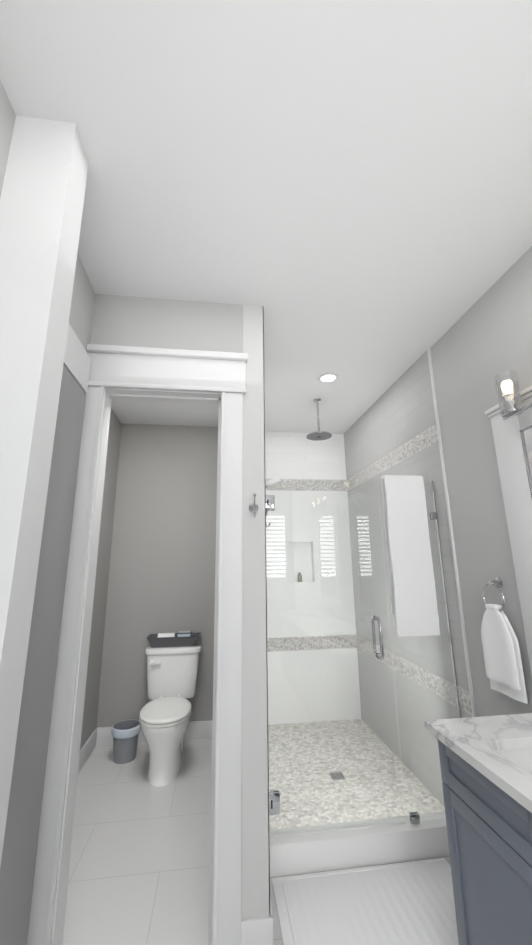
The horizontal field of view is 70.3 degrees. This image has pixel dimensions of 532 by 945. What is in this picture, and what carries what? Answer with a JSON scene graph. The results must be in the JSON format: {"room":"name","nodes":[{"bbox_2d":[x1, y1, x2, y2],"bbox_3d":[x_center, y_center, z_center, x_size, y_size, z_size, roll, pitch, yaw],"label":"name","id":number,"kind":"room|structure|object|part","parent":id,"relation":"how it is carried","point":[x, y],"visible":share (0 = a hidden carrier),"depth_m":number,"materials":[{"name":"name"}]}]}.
{"room":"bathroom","nodes":[
{"label":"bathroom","id":0,"kind":"room"},
{"bbox_2d":[0,81,94,353],"bbox_3d":[-0.714,-0.066,-0.489,0.140,3.060,4.680,1,-14,-7],"label":"wall","id":1,"kind":"structure","parent":0,"point":[82,308],"depth_m":1.85,"materials":[{"name":"grey paint"}]},
{"bbox_2d":[0,364,85,944],"bbox_3d":[-0.892,0.708,1.421,0.020,2.430,0.532,1,-14,-7],"label":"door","id":2,"kind":"structure","parent":1,"relation":"in","point":[18,859],"depth_m":1.50,"materials":[{"name":"grey paint"}]},
{"bbox_2d":[0,116,90,866],"bbox_3d":[-0.790,0.376,1.350,0.193,3.060,0.850,1,-14,-7],"label":"trim","id":3,"kind":"structure","parent":1,"relation":"attached to","point":[42,194],"depth_m":1.13,"materials":[{"name":"white wood"}]},
{"bbox_2d":[80,409,120,748],"bbox_3d":[-1.507,0.754,2.895,0.140,3.060,2.430,1,-14,-7],"label":"wall","id":4,"kind":"structure","parent":0,"point":[90,712],"depth_m":3.49,"materials":[{"name":"grey paint"}]},
{"bbox_2d":[78,727,97,772],"bbox_3d":[-1.398,2.145,2.450,0.015,0.145,1.970,1,-14,-7],"label":"baseboard","id":5,"kind":"structure","parent":4,"relation":"attached to","point":[91,743],"depth_m":3.16,"materials":[{"name":"white wood"}]},
{"bbox_2d":[96,423,217,727],"bbox_3d":[-0.974,0.992,3.915,1.185,3.060,0.210,1,-14,-7],"label":"wall","id":6,"kind":"structure","parent":0,"point":[162,565],"depth_m":3.83,"materials":[{"name":"grey paint"}]},
{"bbox_2d":[97,720,211,745],"bbox_3d":[-0.951,2.383,3.466,1.110,0.145,0.015,1,-14,-7],"label":"baseboard","id":7,"kind":"structure","parent":6,"relation":"attached to","point":[195,729],"depth_m":3.48,"materials":[{"name":"white wood"}]},
{"bbox_2d":[265,431,361,724],"bbox_3d":[0.331,1.029,4.131,1.250,3.060,0.110,1,-14,-7],"label":"shower wall tile","id":8,"kind":"structure","parent":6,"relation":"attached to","point":[298,456],"depth_m":4.06,"materials":[{"name":"white tile"}]},
{"bbox_2d":[298,572,301,581],"bbox_3d":[0.368,1.134,4.101,0.044,0.100,0.044,1,-14,-7],"label":"bottle","id":9,"kind":"object","parent":8,"relation":"in","point":[299,578],"depth_m":4.08,"materials":[{"name":"green plastic"}]},
{"bbox_2d":[90,294,269,919],"bbox_3d":[-0.647,0.498,1.866,1.294,3.060,0.114,1,-14,-7],"label":"wall","id":10,"kind":"structure","parent":0,"point":[255,874],"depth_m":1.99,"materials":[{"name":"grey paint"}]},
{"bbox_2d":[27,344,247,944],"bbox_3d":[-0.530,0.664,1.827,0.872,2.715,0.178,1,-14,-7],"label":"door frame","id":11,"kind":"structure","parent":10,"relation":"attached to","point":[155,374],"depth_m":1.77,"materials":[{"name":"white wood"}]},
{"bbox_2d":[241,920,243,938],"bbox_3d":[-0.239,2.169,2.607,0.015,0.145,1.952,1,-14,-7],"label":"baseboard","id":12,"kind":"structure","parent":10,"relation":"attached to","point":[242,921],"depth_m":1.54,"materials":[{"name":"white wood"}]},
{"bbox_2d":[249,493,258,516],"bbox_3d":[-0.059,0.170,1.927,0.052,0.123,0.080,1,-14,-7],"label":"robe hook","id":13,"kind":"object","parent":10,"relation":"attached to","point":[253,509],"visible":0.98,"depth_m":1.94,"materials":[{"name":"silver metal"}]},
{"bbox_2d":[62,738,450,944],"bbox_3d":[0.140,1.772,0.442,2.820,0.100,7.110,1,-14,-7],"label":"floor","id":14,"kind":"structure","parent":0,"point":[139,869],"depth_m":2.10,"materials":[{"name":"tile"}]},
{"bbox_2d":[111,719,140,763],"bbox_3d":[-1.181,2.263,3.181,0.244,0.252,0.244,1,-14,-7],"label":"trash bin","id":15,"kind":"object","parent":14,"relation":"on","point":[124,733],"visible":1,"depth_m":3.11,"materials":[{"name":"grey plastic"}]},
{"bbox_2d":[139,631,200,785],"bbox_3d":[-0.819,1.900,3.177,0.504,0.947,0.828,1,-14,-7],"label":"toilet","id":16,"kind":"object","parent":14,"relation":"on","point":[172,673],"visible":1,"depth_m":3.26,"materials":[{"name":"white ceramic"}]},
{"bbox_2d":[146,631,200,647],"bbox_3d":[-0.860,1.563,3.552,0.484,0.115,0.204,1,-14,-7],"label":"basket","id":17,"kind":"object","parent":16,"relation":"on","point":[181,639],"depth_m":3.48,"materials":[{"name":"wicker"}]},
{"bbox_2d":[268,719,444,829],"bbox_3d":[0.461,2.293,2.929,1.226,0.038,1.655,1,-14,-7],"label":"shower floor","id":18,"kind":"structure","parent":14,"relation":"on","point":[378,766],"depth_m":2.77,"materials":[{"name":"white stone"}]},
{"bbox_2d":[272,858,458,944],"bbox_3d":[0.535,2.010,1.706,0.945,0.017,0.588,1,-14,-7],"label":"bath mat","id":19,"kind":"object","parent":14,"relation":"on","point":[408,903],"visible":1,"depth_m":1.76,"materials":[{"name":"white fabric"}]},
{"bbox_2d":[424,713,531,944],"bbox_3d":[1.148,1.101,0.320,0.596,1.125,2.625,1,-14,-7],"label":"bathroom vanity","id":20,"kind":"object","parent":14,"relation":"on","point":[486,767],"visible":1,"depth_m":1.34,"materials":[{"name":"grey"}]},
{"bbox_2d":[0,0,531,433],"bbox_3d":[0.104,-1.301,1.178,2.820,0.100,7.110,1,-14,-7],"label":"ceiling","id":21,"kind":"structure","parent":0,"point":[342,189],"depth_m":1.44,"materials":[{"name":"white paint"}]},
{"bbox_2d":[306,398,331,440],"bbox_3d":[0.485,-0.506,3.511,0.236,0.368,0.236,1,-14,-7],"label":"shower head","id":22,"kind":"object","parent":21,"relation":"attached to","point":[318,435],"visible":1,"depth_m":3.48},
{"bbox_2d":[318,373,338,382],"bbox_3d":[0.515,-0.781,3.135,0.170,0.008,0.170,1,-14,-7],"label":"recessed light","id":23,"kind":"object","parent":21,"relation":"in","point":[328,377],"visible":1,"depth_m":3.13,"materials":[{"name":"white"}]},
{"bbox_2d":[263,315,269,914],"bbox_3d":[-0.029,0.549,2.111,0.004,3.060,0.452,1,-14,-7],"label":"wall","id":24,"kind":"structure","parent":0,"point":[266,614],"depth_m":1.82,"materials":[{"name":"grey paint"}]},
{"bbox_2d":[262,902,273,944],"bbox_3d":[-0.001,1.960,1.747,0.011,0.145,0.420,1,-14,-7],"label":"baseboard","id":25,"kind":"structure","parent":24,"relation":"attached to","point":[267,921],"depth_m":1.55,"materials":[{"name":"white wood"}]},
{"bbox_2d":[269,812,449,877],"bbox_3d":[0.570,2.037,2.084,1.234,0.140,0.120,1,-14,-7],"label":"shower curb","id":26,"kind":"structure","parent":24,"relation":"attached to","point":[338,850],"depth_m":2.03,"materials":[{"name":"white ceramic"}]},
{"bbox_2d":[265,476,460,837],"bbox_3d":[0.561,1.002,2.327,1.228,1.985,0.131,1,-14,-7],"label":"glass shower door","id":27,"kind":"structure","parent":26,"relation":"on","point":[346,667],"depth_m":2.28,"materials":[{"name":"clear glass"}]},
{"bbox_3d":[0.561,1.002,2.327,1.228,1.985,0.131,1,-14,-7],"label":"shower partition hardware","id":28,"kind":"part","parent":27,"relation":"part of","materials":[{"name":"silver metal"}]},
{"bbox_2d":[381,475,439,636],"bbox_3d":[0.943,0.523,2.493,0.286,1.027,0.058,1,-14,-7],"label":"bath towel","id":29,"kind":"object","parent":27,"relation":"hanging from","point":[413,592],"visible":0.96,"depth_m":2.46,"materials":[{"name":"white fabric"}]},
{"bbox_2d":[430,246,531,716],"bbox_3d":[1.451,0.261,0.981,0.140,3.060,7.110,1,-14,-7],"label":"wall","id":30,"kind":"structure","parent":0,"point":[480,343],"depth_m":2.15,"materials":[{"name":"grey paint"}]},
{"bbox_2d":[344,350,472,806],"bbox_3d":[1.070,0.813,3.265,0.012,3.060,1.850,1,-14,-7],"label":"shower wall tile","id":31,"kind":"structure","parent":30,"relation":"attached to","point":[392,430],"depth_m":3.02,"materials":[{"name":"white tile"}]},
{"bbox_2d":[427,348,475,716],"bbox_3d":[1.189,0.596,2.366,0.014,3.060,0.015,1,-14,-7],"label":"trim","id":32,"kind":"structure","parent":30,"relation":"attached to","point":[453,548],"depth_m":2.40,"materials":[{"name":"white"}]},
{"bbox_2d":[481,578,527,703],"bbox_3d":[1.207,0.837,1.952,0.074,0.567,0.235,1,-14,-7],"label":"hand towel","id":33,"kind":"object","parent":30,"relation":"attached to","point":[503,661],"visible":1,"depth_m":1.91,"materials":[{"name":"white fabric"}]},
{"bbox_2d":[485,385,531,675],"bbox_3d":[1.306,0.200,1.415,0.040,1.359,1.077,1,-14,-7],"label":"mirror","id":34,"kind":"object","parent":30,"relation":"attached to","point":[512,436],"visible":0.79,"depth_m":1.86,"materials":[{"name":"mirror glass"},{"name":"white painted wood"}]},
{"bbox_2d":[493,371,531,419],"bbox_3d":[1.229,-0.431,1.554,0.137,0.224,0.680,1,-14,-7],"label":"sconce","id":35,"kind":"object","parent":34,"relation":"attached to","point":[510,406],"visible":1,"depth_m":1.81,"materials":[{"name":"glass"}]}
]}

